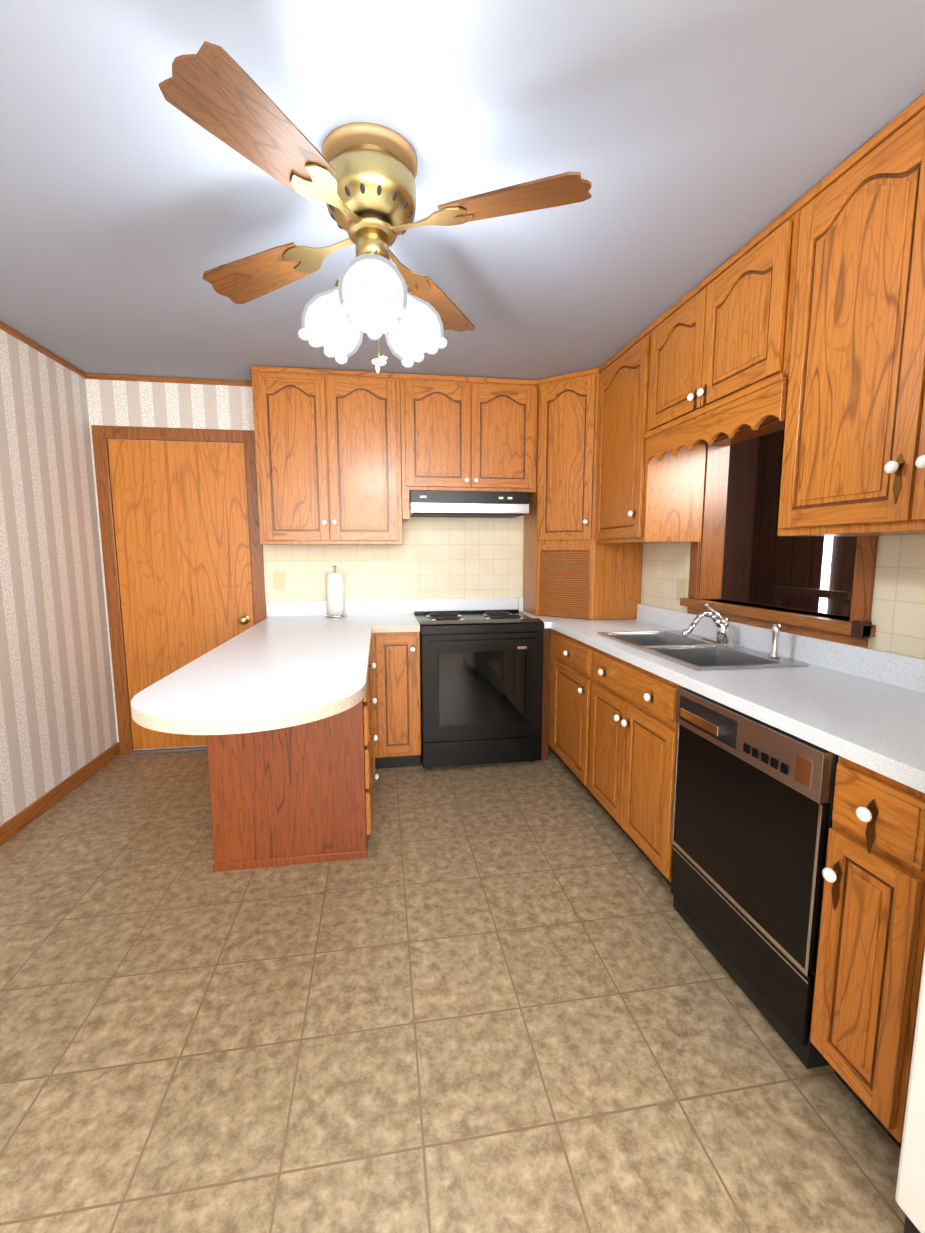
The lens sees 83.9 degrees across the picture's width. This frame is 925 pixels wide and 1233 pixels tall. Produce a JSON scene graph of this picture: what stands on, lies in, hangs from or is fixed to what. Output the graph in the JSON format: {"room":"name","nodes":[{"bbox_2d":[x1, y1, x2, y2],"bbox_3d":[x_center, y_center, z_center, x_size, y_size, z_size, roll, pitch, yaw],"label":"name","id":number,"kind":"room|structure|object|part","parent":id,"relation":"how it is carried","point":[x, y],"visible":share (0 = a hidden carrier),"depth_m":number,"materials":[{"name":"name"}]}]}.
{"room":"kitchen","nodes":[
{"label":"kitchen","id":0,"kind":"room"},
{"bbox_2d":[0,329,116,825],"bbox_3d":[-1.919,0.080,0.382,0.120,2.450,6.000,-1,7,-9],"label":"wall","id":1,"kind":"structure","parent":0,"point":[57,720],"depth_m":2.78,"materials":[{"name":"paper"}]},
{"bbox_2d":[0,321,87,378],"bbox_3d":[-1.855,-1.121,0.243,0.016,0.031,6.000,-1,7,-9],"label":"crown molding","id":2,"kind":"structure","parent":1,"relation":"attached to","point":[31,343],"depth_m":2.75,"materials":[{"name":"brown wood"}]},
{"bbox_2d":[0,742,119,845],"bbox_3d":[-1.851,1.252,0.537,0.013,0.085,5.999,-1,7,-9],"label":"baseboard","id":3,"kind":"structure","parent":1,"relation":"attached to","point":[20,821],"depth_m":2.78,"materials":[{"name":"brown wood"}]},
{"bbox_2d":[85,379,523,749],"bbox_3d":[-0.648,-0.330,3.657,3.670,2.450,0.120,-1,7,-9],"label":"wall","id":4,"kind":"structure","parent":0,"point":[440,557],"depth_m":3.58,"materials":[{"name":"tile"}]},
{"bbox_2d":[87,373,251,386],"bbox_3d":[-1.803,-1.496,3.259,1.015,0.031,0.014,-1,7,-9],"label":"crown molding","id":5,"kind":"structure","parent":4,"relation":"attached to","point":[90,376],"depth_m":3.25,"materials":[{"name":"brown wood"}]},
{"bbox_2d":[91,425,265,754],"bbox_3d":[-1.821,-0.137,3.385,0.980,2.140,0.088,-1,7,-9],"label":"interior door","id":6,"kind":"structure","parent":4,"relation":"in","point":[183,546],"depth_m":3.38,"materials":[{"name":"brown wood"}]},
{"bbox_2d":[273,571,284,588],"bbox_3d":[-1.249,-0.249,3.502,0.075,0.120,0.012,-1,7,-9],"label":"light switch","id":7,"kind":"object","parent":4,"relation":"attached to","point":[278,579],"visible":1,"depth_m":3.50,"materials":[{"name":"beige plastic"}]},
{"bbox_2d":[251,366,402,544],"bbox_3d":[-0.840,-0.989,3.312,0.872,1.044,0.326,-1,7,-9],"label":"upper cabinet","id":8,"kind":"object","parent":4,"relation":"attached to","point":[344,457],"depth_m":3.15,"materials":[{"name":"brown wood"}]},
{"bbox_2d":[403,373,537,497],"bbox_3d":[0.028,-1.178,3.428,0.882,0.702,0.326,-1,7,-9],"label":"upper cabinet","id":9,"kind":"object","parent":4,"relation":"attached to","point":[460,433],"depth_m":3.27,"materials":[{"name":"brown wood"}]},
{"bbox_2d":[409,490,528,517],"bbox_3d":[0.027,-0.751,3.465,0.770,0.146,0.352,-1,7,-9],"label":"range hood","id":10,"kind":"object","parent":9,"relation":"attached to","point":[465,504],"visible":0.94,"depth_m":3.31,"materials":[{"name":"black"}]},
{"bbox_2d":[0,746,905,1232],"bbox_3d":[0.843,1.221,1.324,5.820,0.060,6.900,-1,7,-9],"label":"floor","id":11,"kind":"structure","parent":0,"point":[498,998],"depth_m":1.43,"materials":[{"name":"tile"}]},
{"bbox_2d":[207,729,374,871],"bbox_3d":[-0.801,0.590,2.625,0.656,0.880,0.880,-1,7,-9],"label":"base cabinet","id":12,"kind":"object","parent":11,"relation":"on","point":[278,799],"depth_m":2.21,"materials":[{"name":"brown wood"}]},
{"bbox_2d":[131,613,420,736],"bbox_3d":[-0.652,0.144,2.477,0.974,0.040,2.296,-1,7,-9],"label":"countertop","id":13,"kind":"structure","parent":12,"relation":"on","point":[296,672],"depth_m":2.02,"materials":[{"name":"white laminate"}]},
{"bbox_2d":[326,566,346,616],"bbox_3d":[-0.857,-0.172,3.465,0.140,0.340,0.140,-1,7,-9],"label":"paper towel holder","id":14,"kind":"object","parent":13,"relation":"on","point":[335,594],"visible":1,"depth_m":3.42,"materials":[{"name":"white paper"}]},
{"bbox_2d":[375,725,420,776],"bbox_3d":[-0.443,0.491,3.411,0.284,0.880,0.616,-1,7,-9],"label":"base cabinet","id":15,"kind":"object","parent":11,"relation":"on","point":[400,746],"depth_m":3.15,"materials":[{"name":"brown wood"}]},
{"bbox_2d":[414,609,543,768],"bbox_3d":[0.085,0.459,3.442,0.760,0.935,0.655,-1,7,-9],"label":"range","id":16,"kind":"object","parent":11,"relation":"on","point":[481,680],"visible":1,"depth_m":3.15,"materials":[{"name":"black metal"}]},
{"bbox_2d":[541,625,645,778],"bbox_3d":[0.820,0.497,3.342,0.652,0.880,1.148,-1,7,-9],"label":"base cabinet","id":17,"kind":"object","parent":11,"relation":"on","point":[565,656],"depth_m":2.97,"materials":[{"name":"brown wood"}]},
{"bbox_2d":[578,673,817,885],"bbox_3d":[0.997,0.704,2.403,0.605,0.700,0.927,-1,7,-9],"label":"base cabinet","id":18,"kind":"object","parent":11,"relation":"on","point":[609,731],"depth_m":2.18,"materials":[{"name":"brown wood"}]},
{"bbox_2d":[769,586,851,615],"bbox_3d":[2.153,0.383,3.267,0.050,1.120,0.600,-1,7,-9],"label":"table","id":19,"kind":"object","parent":11,"relation":"on","point":[843,598],"visible":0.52,"depth_m":3.12,"materials":[{"name":"brown wood"}]},
{"bbox_2d":[810,741,924,1148],"bbox_3d":[1.187,0.762,1.204,0.605,0.880,0.226,-1,7,-9],"label":"base cabinet","id":20,"kind":"object","parent":11,"relation":"on","point":[871,948],"depth_m":1.12,"materials":[{"name":"brown wood"}]},
{"bbox_2d":[518,609,924,784],"bbox_3d":[0.955,0.145,2.440,0.652,0.040,2.874,-1,7,-9],"label":"countertop","id":21,"kind":"structure","parent":20,"relation":"on","point":[880,723],"depth_m":1.52,"materials":[{"name":"white laminate"}]},
{"bbox_2d":[523,367,642,619],"bbox_3d":[0.789,-0.770,3.458,0.622,1.521,0.606,-1,7,-9],"label":"upper cabinet","id":22,"kind":"object","parent":21,"relation":"on","point":[572,568],"visible":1,"depth_m":3.27,"materials":[{"name":"brown wood"}]},
{"bbox_2d":[597,630,808,670],"bbox_3d":[1.006,0.224,2.334,0.460,0.188,0.870,-1,7,-9],"label":"sink","id":23,"kind":"object","parent":21,"relation":"in","point":[695,652],"visible":0.46,"depth_m":2.31,"materials":[{"name":"silver metal"}]},
{"bbox_2d":[682,603,780,658],"bbox_3d":[1.110,0.049,2.214,0.249,0.185,0.444,-1,7,-9],"label":"faucet","id":24,"kind":"object","parent":21,"relation":"on","point":[722,625],"visible":1,"depth_m":2.29,"materials":[{"name":"silver metal"}]},
{"bbox_2d":[671,687,838,1068],"bbox_3d":[1.083,0.704,1.620,0.590,0.852,0.622,-1,7,-9],"label":"dishwasher","id":25,"kind":"object","parent":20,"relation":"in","point":[753,811],"visible":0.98,"depth_m":1.47,"materials":[{"name":"black metal"},{"name":"brown metal"},{"name":"black plastic"}]},
{"bbox_2d":[895,950,924,1232],"bbox_3d":[1.201,0.426,0.581,0.710,1.700,0.765,-1,7,-9],"label":"fridge","id":26,"kind":"object","parent":11,"relation":"on","point":[910,1194],"visible":1,"depth_m":0.95,"materials":[{"name":"white"}]},
{"bbox_2d":[0,0,924,380],"bbox_3d":[0.837,-1.270,1.014,5.820,0.060,6.900,-1,7,-9],"label":"ceiling","id":27,"kind":"structure","parent":0,"point":[694,142],"depth_m":1.43,"materials":[{"name":"grey paint"}]},
{"bbox_2d":[159,41,591,372],"bbox_3d":[-0.260,-0.999,1.494,0.954,0.588,0.954,-3,8,-21],"label":"ceiling fan","id":28,"kind":"object","parent":27,"relation":"hanging from","point":[358,178],"depth_m":1.36,"materials":[{"name":"brown wood"}]},
{"bbox_3d":[-0.254,-0.870,1.470,0.452,0.215,0.422,-1,7,-9],"label":"ceiling fan shade","id":29,"kind":"part","parent":28,"relation":"part of","materials":[{"name":"white glass"}]},
{"bbox_2d":[721,436,760,602],"bbox_3d":[1.871,-0.470,4.739,1.650,2.450,0.120,-1,7,-9],"label":"wall","id":30,"kind":"structure","parent":0,"point":[742,477],"depth_m":4.74,"materials":[{"name":"brown wood"}]},
{"bbox_2d":[640,418,924,658],"bbox_3d":[1.586,0.003,0.935,0.120,2.450,6.000,-1,7,-9],"label":"wall","id":31,"kind":"structure","parent":0,"point":[897,619],"depth_m":1.70,"materials":[{"name":"beige tile"}]},
{"bbox_2d":[595,328,710,543],"bbox_3d":[1.023,-0.938,2.870,0.335,1.044,0.598,-1,7,-9],"label":"upper cabinet","id":32,"kind":"object","parent":31,"relation":"attached to","point":[648,492],"depth_m":2.65,"materials":[{"name":"brown wood"}]},
{"bbox_2d":[676,579,685,599],"bbox_3d":[1.212,-0.149,2.859,0.008,0.120,0.075,-1,7,-9],"label":"outlet","id":33,"kind":"object","parent":31,"relation":"attached to","point":[680,590],"visible":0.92,"depth_m":2.85,"materials":[{"name":"beige plastic"}]},
{"bbox_2d":[643,203,794,440],"bbox_3d":[1.140,-1.104,2.109,0.335,0.529,0.886,-1,7,-9],"label":"upper cabinet","id":34,"kind":"object","parent":31,"relation":"attached to","point":[715,356],"depth_m":1.96,"materials":[{"name":"brown wood"}]},
{"bbox_2d":[680,411,877,647],"bbox_3d":[1.348,-0.421,2.227,0.180,0.955,1.080,-1,7,-9],"label":"window frame","id":35,"kind":"structure","parent":31,"relation":"attached to","point":[858,629],"depth_m":2.37,"materials":[{"name":"brown wood"}]},
{"bbox_2d":[638,605,924,692],"bbox_3d":[1.313,0.105,2.189,0.022,0.100,2.280,-1,7,-9],"label":"backsplash","id":36,"kind":"structure","parent":31,"relation":"attached to","point":[906,671],"depth_m":1.94,"materials":[{"name":"white laminate"}]},
{"bbox_2d":[771,102,914,535],"bbox_3d":[1.251,-0.762,1.450,0.335,1.044,0.520,-1,7,-9],"label":"upper cabinet","id":37,"kind":"object","parent":31,"relation":"attached to","point":[806,312],"depth_m":1.47,"materials":[{"name":"brown wood"}]},
{"bbox_2d":[875,93,924,535],"bbox_3d":[1.309,-0.718,1.092,0.335,1.044,0.450,-1,7,-9],"label":"upper cabinet","id":38,"kind":"object","parent":31,"relation":"attached to","point":[900,510],"depth_m":1.28,"materials":[{"name":"brown wood"}]},
{"bbox_2d":[749,429,856,616],"bbox_3d":[3.271,-0.084,1.603,0.120,2.450,6.800,-1,7,-9],"label":"wall","id":39,"kind":"structure","parent":0,"point":[760,557],"depth_m":4.44,"materials":[{"name":"brown wood"}]},
{"bbox_2d":[818,536,832,612],"bbox_3d":[2.819,-0.304,3.996,0.012,1.800,0.065,-1,7,-9],"label":"panel","id":40,"kind":"object","parent":39,"relation":"attached to","point":[826,561],"visible":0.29,"depth_m":3.98,"materials":[{"name":"white"}]}
]}

